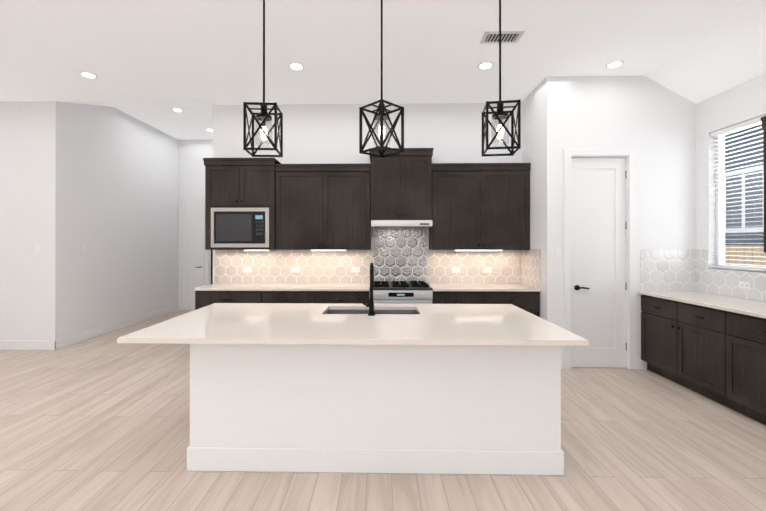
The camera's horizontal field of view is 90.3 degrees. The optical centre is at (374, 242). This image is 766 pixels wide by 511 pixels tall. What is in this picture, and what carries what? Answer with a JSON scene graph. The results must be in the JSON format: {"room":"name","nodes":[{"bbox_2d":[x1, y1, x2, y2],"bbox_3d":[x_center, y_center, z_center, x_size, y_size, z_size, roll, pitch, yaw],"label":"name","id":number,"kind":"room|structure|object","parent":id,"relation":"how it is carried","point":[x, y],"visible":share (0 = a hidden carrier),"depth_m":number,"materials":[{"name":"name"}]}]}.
{"room":"kitchen","nodes":[
{"label":"kitchen","id":0,"kind":"room"},
{"bbox_2d":[0,101,44,340],"bbox_3d":[-5.979,-0.496,5.268,3.020,3.900,0.150,0,0,1],"label":"wall","id":1,"kind":"structure","parent":0,"point":[22,178],"depth_m":5.17,"materials":[{"name":"paint"}]},
{"bbox_2d":[0,340,56,349],"bbox_3d":[-5.883,1.392,5.180,3.154,0.125,0.014,0,0,1],"label":"baseboard","id":2,"kind":"structure","parent":1,"relation":"attached to","point":[41,345],"depth_m":5.15,"materials":[{"name":"white paint"}]},
{"bbox_2d":[44,101,177,340],"bbox_3d":[-4.363,-0.493,6.791,0.150,3.900,3.260,0,0,1],"label":"wall","id":3,"kind":"structure","parent":0,"point":[111,188],"depth_m":6.09,"materials":[{"name":"paint"}]},
{"bbox_2d":[57,304,178,348],"bbox_3d":[-4.283,1.394,6.716,0.014,0.125,3.100,0,0,1],"label":"baseboard","id":4,"kind":"structure","parent":3,"relation":"attached to","point":[70,340],"depth_m":6.19,"materials":[{"name":"white paint"}]},
{"bbox_2d":[178,140,212,303],"bbox_3d":[-3.148,-0.490,8.322,2.220,3.900,0.150,0,0,1],"label":"wall","id":5,"kind":"structure","parent":0,"point":[192,154],"depth_m":8.27,"materials":[{"name":"paint"}]},
{"bbox_2d":[179,193,208,309],"bbox_3d":[-3.909,0.197,8.252,0.650,2.525,0.018,0,0,1],"label":"door frame","id":6,"kind":"structure","parent":5,"relation":"attached to","point":[181,195],"depth_m":8.25,"materials":[{"name":"white paint"}]},
{"bbox_2d":[183,197,204,309],"bbox_3d":[-3.910,0.238,8.225,0.474,2.431,0.069,0,0,1],"label":"hall door","id":7,"kind":"structure","parent":5,"relation":"in","point":[193,242],"depth_m":8.25,"materials":[{"name":"white paint"}]},
{"bbox_2d":[213,103,520,283],"bbox_3d":[-0.041,-0.496,5.331,4.410,3.900,0.150,0,0,1],"label":"wall","id":8,"kind":"structure","parent":0,"point":[329,133],"depth_m":5.26,"materials":[{"name":"paint"}]},
{"bbox_2d":[203,158,280,249],"bbox_3d":[-1.747,-0.500,5.093,0.927,1.187,0.388,0,0,1],"label":"upper cabinet","id":9,"kind":"object","parent":8,"relation":"attached to","point":[240,203],"visible":0.96,"depth_m":4.93,"materials":[{"name":"brown wood"}]},
{"bbox_2d":[275,163,370,249],"bbox_3d":[-0.663,-0.462,5.087,1.234,1.112,0.358,0,0,1],"label":"upper cabinet","id":10,"kind":"object","parent":8,"relation":"attached to","point":[323,206],"visible":0.92,"depth_m":4.94,"materials":[{"name":"brown wood"}]},
{"bbox_2d":[311,250,345,250],"bbox_3d":[-0.606,0.105,5.064,0.470,0.016,0.063,0,0,1],"label":"under-cabinet light","id":11,"kind":"object","parent":10,"relation":"attached to","point":[328,250],"visible":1,"depth_m":5.03,"materials":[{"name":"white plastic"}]},
{"bbox_2d":[215,228,518,282],"bbox_3d":[-0.103,0.176,5.253,4.230,0.764,0.005,0,0,1],"label":"tile backsplash","id":12,"kind":"structure","parent":8,"relation":"attached to","point":[399,254],"depth_m":5.25,"materials":[{"name":"beige tile"}]},
{"bbox_2d":[243,267,251,271],"bbox_3d":[-1.758,0.379,5.277,0.115,0.070,0.008,0,0,1],"label":"outlet","id":13,"kind":"object","parent":12,"relation":"attached to","point":[247,269],"visible":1,"depth_m":5.28,"materials":[{"name":"white plastic"}]},
{"bbox_2d":[291,267,299,271],"bbox_3d":[-1.088,0.379,5.264,0.115,0.070,0.008,0,0,1],"label":"outlet","id":14,"kind":"object","parent":12,"relation":"attached to","point":[295,269],"visible":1,"depth_m":5.26,"materials":[{"name":"white plastic"}]},
{"bbox_2d":[351,267,359,272],"bbox_3d":[-0.258,0.379,5.248,0.115,0.070,0.008,0,0,1],"label":"outlet","id":15,"kind":"object","parent":12,"relation":"attached to","point":[355,269],"visible":1,"depth_m":5.25,"materials":[{"name":"white plastic"}]},
{"bbox_2d":[452,268,459,272],"bbox_3d":[1.122,0.379,5.221,0.115,0.070,0.008,0,0,1],"label":"outlet","id":16,"kind":"object","parent":12,"relation":"attached to","point":[455,270],"visible":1,"depth_m":5.22,"materials":[{"name":"white plastic"}]},
{"bbox_2d":[483,268,491,272],"bbox_3d":[1.552,0.379,5.212,0.115,0.070,0.008,0,0,1],"label":"outlet","id":17,"kind":"object","parent":12,"relation":"attached to","point":[487,270],"visible":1,"depth_m":5.21,"materials":[{"name":"white plastic"}]},
{"bbox_2d":[369,148,433,219],"bbox_3d":[0.350,-0.745,5.053,0.825,0.927,0.388,0,0,1],"label":"upper cabinet","id":18,"kind":"object","parent":8,"relation":"attached to","point":[401,186],"visible":0.85,"depth_m":4.89,"materials":[{"name":"brown wood"}]},
{"bbox_2d":[371,220,432,227],"bbox_3d":[0.349,-0.238,4.997,0.767,0.081,0.494,0,0,1],"label":"under-cabinet range hood","id":19,"kind":"object","parent":18,"relation":"attached to","point":[401,223],"visible":1,"depth_m":4.76,"materials":[{"name":"silver metal"}]},
{"bbox_2d":[429,163,488,249],"bbox_3d":[1.091,-0.456,5.066,0.690,1.100,0.330,0,0,1],"label":"upper cabinet","id":20,"kind":"object","parent":8,"relation":"attached to","point":[480,206],"depth_m":4.91,"materials":[{"name":"brown wood"}]},
{"bbox_2d":[489,163,530,249],"bbox_3d":[1.661,-0.456,5.055,0.690,1.100,0.330,0,0,1],"label":"upper cabinet","id":21,"kind":"object","parent":8,"relation":"attached to","point":[509,183],"depth_m":4.90,"materials":[{"name":"brown wood"}]},
{"bbox_2d":[454,250,502,250],"bbox_3d":[1.373,0.104,5.025,0.630,0.016,0.063,0,0,1],"label":"under-cabinet light","id":22,"kind":"object","parent":21,"relation":"attached to","point":[478,250],"visible":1,"depth_m":4.99,"materials":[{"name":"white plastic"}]},
{"bbox_2d":[0,0,761,139],"bbox_3d":[-2.240,-2.106,2.332,10.610,0.370,11.800,0,0,1],"label":"ceiling","id":23,"kind":"structure","parent":0,"point":[211,51],"depth_m":3.76,"materials":[{"name":"paint"}]},
{"bbox_2d":[79,71,97,77],"bbox_3d":[-3.266,-1.913,4.352,0.170,0.008,0.170,0,0,1],"label":"recessed light","id":24,"kind":"object","parent":23,"relation":"in","point":[87,74],"visible":1,"depth_m":4.33,"materials":[{"name":"white paint"}]},
{"bbox_2d":[172,108,182,111],"bbox_3d":[-3.316,-2.229,6.414,0.170,0.008,0.170,0,0,1],"label":"recessed light","id":25,"kind":"object","parent":23,"relation":"in","point":[177,110],"visible":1,"depth_m":6.42,"materials":[{"name":"white paint"}]},
{"bbox_2d":[243,0,282,156],"bbox_3d":[-0.834,-1.296,2.882,0.238,1.247,0.238,0,0,-3],"label":"pendant light","id":26,"kind":"object","parent":23,"relation":"hanging from","point":[264,116],"visible":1,"depth_m":2.86,"materials":[{"name":"black metal"}]},
{"bbox_2d":[288,63,303,69],"bbox_3d":[-0.847,-1.913,4.141,0.170,0.008,0.170,0,0,1],"label":"recessed light","id":27,"kind":"object","parent":23,"relation":"in","point":[296,66],"visible":1,"depth_m":4.13,"materials":[{"name":"white paint"}]},
{"bbox_2d":[359,0,403,157],"bbox_3d":[0.056,-1.296,2.865,0.238,1.247,0.238,0,0,-44],"label":"pendant light","id":28,"kind":"object","parent":23,"relation":"hanging from","point":[380,115],"visible":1,"depth_m":2.86,"materials":[{"name":"black metal"}]},
{"bbox_2d":[478,62,493,68],"bbox_3d":[1.207,-1.913,4.122,0.170,0.008,0.170,0,0,1],"label":"recessed light","id":29,"kind":"object","parent":23,"relation":"in","point":[485,65],"visible":1,"depth_m":4.11,"materials":[{"name":"white paint"}]},
{"bbox_2d":[482,0,520,156],"bbox_3d":[0.942,-1.296,2.848,0.238,1.247,0.238,0,0,8],"label":"pendant light","id":30,"kind":"object","parent":23,"relation":"hanging from","point":[499,114],"visible":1,"depth_m":2.83,"materials":[{"name":"black metal"}]},
{"bbox_2d":[479,31,524,43],"bbox_3d":[1.189,-1.913,3.554,0.360,0.012,0.210,0,0,1],"label":"ceiling vent","id":31,"kind":"object","parent":23,"relation":"in","point":[490,37],"visible":0.96,"depth_m":3.54,"materials":[{"name":"white metal"}]},
{"bbox_2d":[605,60,623,67],"bbox_3d":[2.586,-1.913,4.095,0.170,0.008,0.170,0,0,1],"label":"recessed light","id":32,"kind":"object","parent":23,"relation":"in","point":[614,64],"visible":1,"depth_m":4.08,"materials":[{"name":"white paint"}]},
{"bbox_2d":[0,310,765,510],"bbox_3d":[-1.951,1.509,2.319,11.490,0.120,12.100,0,0,1],"label":"floor","id":33,"kind":"structure","parent":0,"point":[100,423],"depth_m":2.59,"materials":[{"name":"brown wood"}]},
{"bbox_2d":[195,291,265,309],"bbox_3d":[-1.753,1.021,4.970,0.882,0.866,0.630,0,0,1],"label":"base cabinet","id":34,"kind":"object","parent":33,"relation":"on","point":[207,295],"depth_m":4.66,"materials":[{"name":"brown wood"}]},
{"bbox_2d":[194,283,369,290],"bbox_3d":[-1.124,0.573,4.946,2.140,0.030,0.655,0,0,1],"label":"countertop","id":35,"kind":"structure","parent":34,"relation":"on","point":[216,286],"depth_m":4.72,"materials":[{"name":"white stone"}]},
{"bbox_2d":[266,291,317,302],"bbox_3d":[-1.063,1.021,4.956,0.744,0.866,0.630,0,0,1],"label":"base cabinet","id":36,"kind":"object","parent":33,"relation":"on","point":[271,296],"depth_m":4.64,"materials":[{"name":"brown wood"}]},
{"bbox_2d":[318,291,369,303],"bbox_3d":[-0.435,1.021,4.944,0.761,0.866,0.630,0,0,1],"label":"base cabinet","id":37,"kind":"object","parent":33,"relation":"on","point":[323,296],"depth_m":4.63,"materials":[{"name":"brown wood"}]},
{"bbox_2d":[185,343,563,474],"bbox_3d":[0.006,1.018,2.911,2.371,0.865,1.042,0,0,1],"label":"kitchen island","id":38,"kind":"object","parent":33,"relation":"on","point":[369,387],"depth_m":2.40,"materials":[{"name":"white paint"}]},
{"bbox_2d":[117,303,588,346],"bbox_3d":[-0.125,0.570,2.824,2.704,0.030,1.289,0,0,1],"label":"island countertop","id":39,"kind":"structure","parent":38,"relation":"on","point":[434,325],"depth_m":2.48,"materials":[{"name":"white stone"}]},
{"bbox_2d":[355,263,376,314],"bbox_3d":[-0.067,0.361,2.993,0.154,0.388,0.225,0,0,1],"label":"faucet","id":40,"kind":"object","parent":39,"relation":"on","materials":[{"name":"black metal"}]},
{"bbox_2d":[325,307,416,314],"bbox_3d":[-0.019,0.685,3.133,0.788,0.222,0.394,0,0,1],"label":"sink","id":41,"kind":"object","parent":39,"relation":"in","point":[332,310],"depth_m":3.32,"materials":[{"name":"grey metal"}]},
{"bbox_2d":[369,281,432,303],"bbox_3d":[0.329,0.987,4.887,0.762,0.933,0.699,0,0,1],"label":"range","id":42,"kind":"object","parent":33,"relation":"on","point":[404,292],"visible":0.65,"depth_m":4.60,"materials":[{"name":"silver metal"}]},
{"bbox_2d":[432,291,491,303],"bbox_3d":[1.056,1.021,4.915,0.682,0.866,0.630,0,0,1],"label":"base cabinet","id":43,"kind":"object","parent":33,"relation":"on","point":[439,297],"depth_m":4.60,"materials":[{"name":"brown wood"}]},
{"bbox_2d":[492,291,539,316],"bbox_3d":[1.638,1.021,4.903,0.730,0.866,0.630,0,0,1],"label":"base cabinet","id":44,"kind":"object","parent":33,"relation":"on","point":[524,297],"depth_m":4.59,"materials":[{"name":"brown wood"}]},
{"bbox_2d":[428,283,539,290],"bbox_3d":[1.359,0.573,4.897,1.288,0.030,0.655,0,0,1],"label":"countertop","id":45,"kind":"structure","parent":44,"relation":"on","point":[436,286],"depth_m":4.72,"materials":[{"name":"white stone"}]},
{"bbox_2d":[641,295,714,400],"bbox_3d":[3.358,1.019,3.791,0.627,0.866,1.137,0,0,1],"label":"base cabinet","id":46,"kind":"object","parent":33,"relation":"on","point":[711,346],"depth_m":3.79,"materials":[{"name":"brown wood"}]},
{"bbox_2d":[639,291,765,318],"bbox_3d":[3.324,0.569,2.711,0.652,0.030,3.300,0,0,1],"label":"countertop","id":47,"kind":"structure","parent":46,"relation":"on","point":[701,299],"depth_m":3.59,"materials":[{"name":"white stone"}]},
{"bbox_2d":[715,311,765,424],"bbox_3d":[3.340,1.017,2.905,0.627,0.866,0.884,0,0,1],"label":"base cabinet","id":48,"kind":"object","parent":33,"relation":"on","point":[740,340],"depth_m":3.15,"materials":[{"name":"brown wood"}]},
{"bbox_2d":[521,82,541,317],"bbox_3d":[2.080,-0.496,4.878,0.150,3.900,0.673,0,0,1],"label":"wall","id":49,"kind":"structure","parent":0,"point":[531,127],"depth_m":4.76,"materials":[{"name":"paint"}]},
{"bbox_2d":[519,249,540,288],"bbox_3d":[2.002,0.320,4.883,0.006,0.474,0.642,0,0,1],"label":"tile backsplash","id":50,"kind":"structure","parent":49,"relation":"attached to","point":[529,260],"depth_m":4.87,"materials":[{"name":"beige tile"}]},
{"bbox_2d":[542,76,695,368],"bbox_3d":[2.917,-0.497,4.449,1.840,3.900,0.150,0,0,1],"label":"wall","id":51,"kind":"structure","parent":0,"point":[652,122],"depth_m":4.38,"materials":[{"name":"paint"}]},
{"bbox_2d":[572,157,626,367],"bbox_3d":[2.599,0.231,4.398,0.639,2.431,0.099,0,0,1],"label":"pantry door","id":52,"kind":"structure","parent":51,"relation":"in","point":[599,285],"depth_m":4.42,"materials":[{"name":"white paint"}]},
{"bbox_2d":[561,358,639,368],"bbox_3d":[2.514,1.390,4.372,1.064,0.125,0.014,0,0,1],"label":"baseboard","id":53,"kind":"structure","parent":51,"relation":"attached to","point":[562,363],"depth_m":4.37,"materials":[{"name":"white paint"}]},
{"bbox_2d":[564,148,636,368],"bbox_3d":[2.595,0.187,4.421,0.821,2.532,0.118,0,0,1],"label":"door frame","id":54,"kind":"structure","parent":51,"relation":"attached to","point":[630,154],"depth_m":4.37,"materials":[{"name":"white paint"}]},
{"bbox_2d":[640,249,694,290],"bbox_3d":[3.365,0.318,4.361,0.620,0.479,0.005,0,0,1],"label":"tile backsplash","id":55,"kind":"structure","parent":51,"relation":"attached to","point":[660,269],"depth_m":4.36,"materials":[{"name":"white tile"}]},
{"bbox_2d":[645,0,765,103],"bbox_3d":[3.317,-1.785,0.345,0.580,0.380,8.047,0,0,1],"label":"ceiling","id":56,"kind":"structure","parent":0,"point":[729,55],"depth_m":3.70,"materials":[{"name":"paint"}]},
{"bbox_2d":[696,73,765,301],"bbox_3d":[3.681,-0.505,0.335,0.150,3.900,8.047,0,0,1],"label":"wall","id":57,"kind":"structure","parent":0,"point":[742,102],"depth_m":4.19,"materials":[{"name":"paint"}]},
{"bbox_2d":[695,249,765,301],"bbox_3d":[3.648,0.314,2.634,0.006,0.479,3.446,0,0,1],"label":"tile backsplash","id":58,"kind":"structure","parent":57,"relation":"attached to","point":[720,282],"depth_m":3.98,"materials":[{"name":"white tile"}]},
{"bbox_2d":[739,281,750,288],"bbox_3d":[3.663,0.421,3.761,0.008,0.070,0.115,0,0,1],"label":"outlet","id":59,"kind":"object","parent":58,"relation":"attached to","point":[744,285],"visible":1,"depth_m":3.76,"materials":[{"name":"white plastic"}]},
{"bbox_2d":[715,123,765,271],"bbox_3d":[3.773,-0.461,3.723,0.060,1.491,0.921,0,0,1],"label":"window","id":60,"kind":"structure","parent":57,"relation":"in","point":[744,267],"depth_m":4.14,"materials":[{"name":"white paint"}]},
{"bbox_2d":[711,115,765,270],"bbox_3d":[3.713,-0.468,3.724,0.050,1.473,0.913,0,0,1],"label":"window blinds","id":61,"kind":"object","parent":60,"relation":"attached to","point":[739,126],"visible":1,"depth_m":3.88,"materials":[{"name":"white plastic"}]},
{"bbox_2d":[761,116,765,252],"bbox_3d":[3.461,-0.492,2.209,0.358,1.162,2.100,0,0,1],"label":"upper cabinet","id":62,"kind":"object","parent":57,"relation":"attached to","point":[763,119],"visible":1,"depth_m":3.25,"materials":[{"name":"brown wood"}]},
{"label":"outside","id":63,"kind":"structure","parent":0,"visible":0},
{"bbox_2d":[725,124,765,266],"bbox_3d":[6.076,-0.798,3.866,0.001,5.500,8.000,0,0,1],"label":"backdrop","id":64,"kind":"structure","parent":63,"point":[745,236],"depth_m":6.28,"materials":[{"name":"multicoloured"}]}
]}

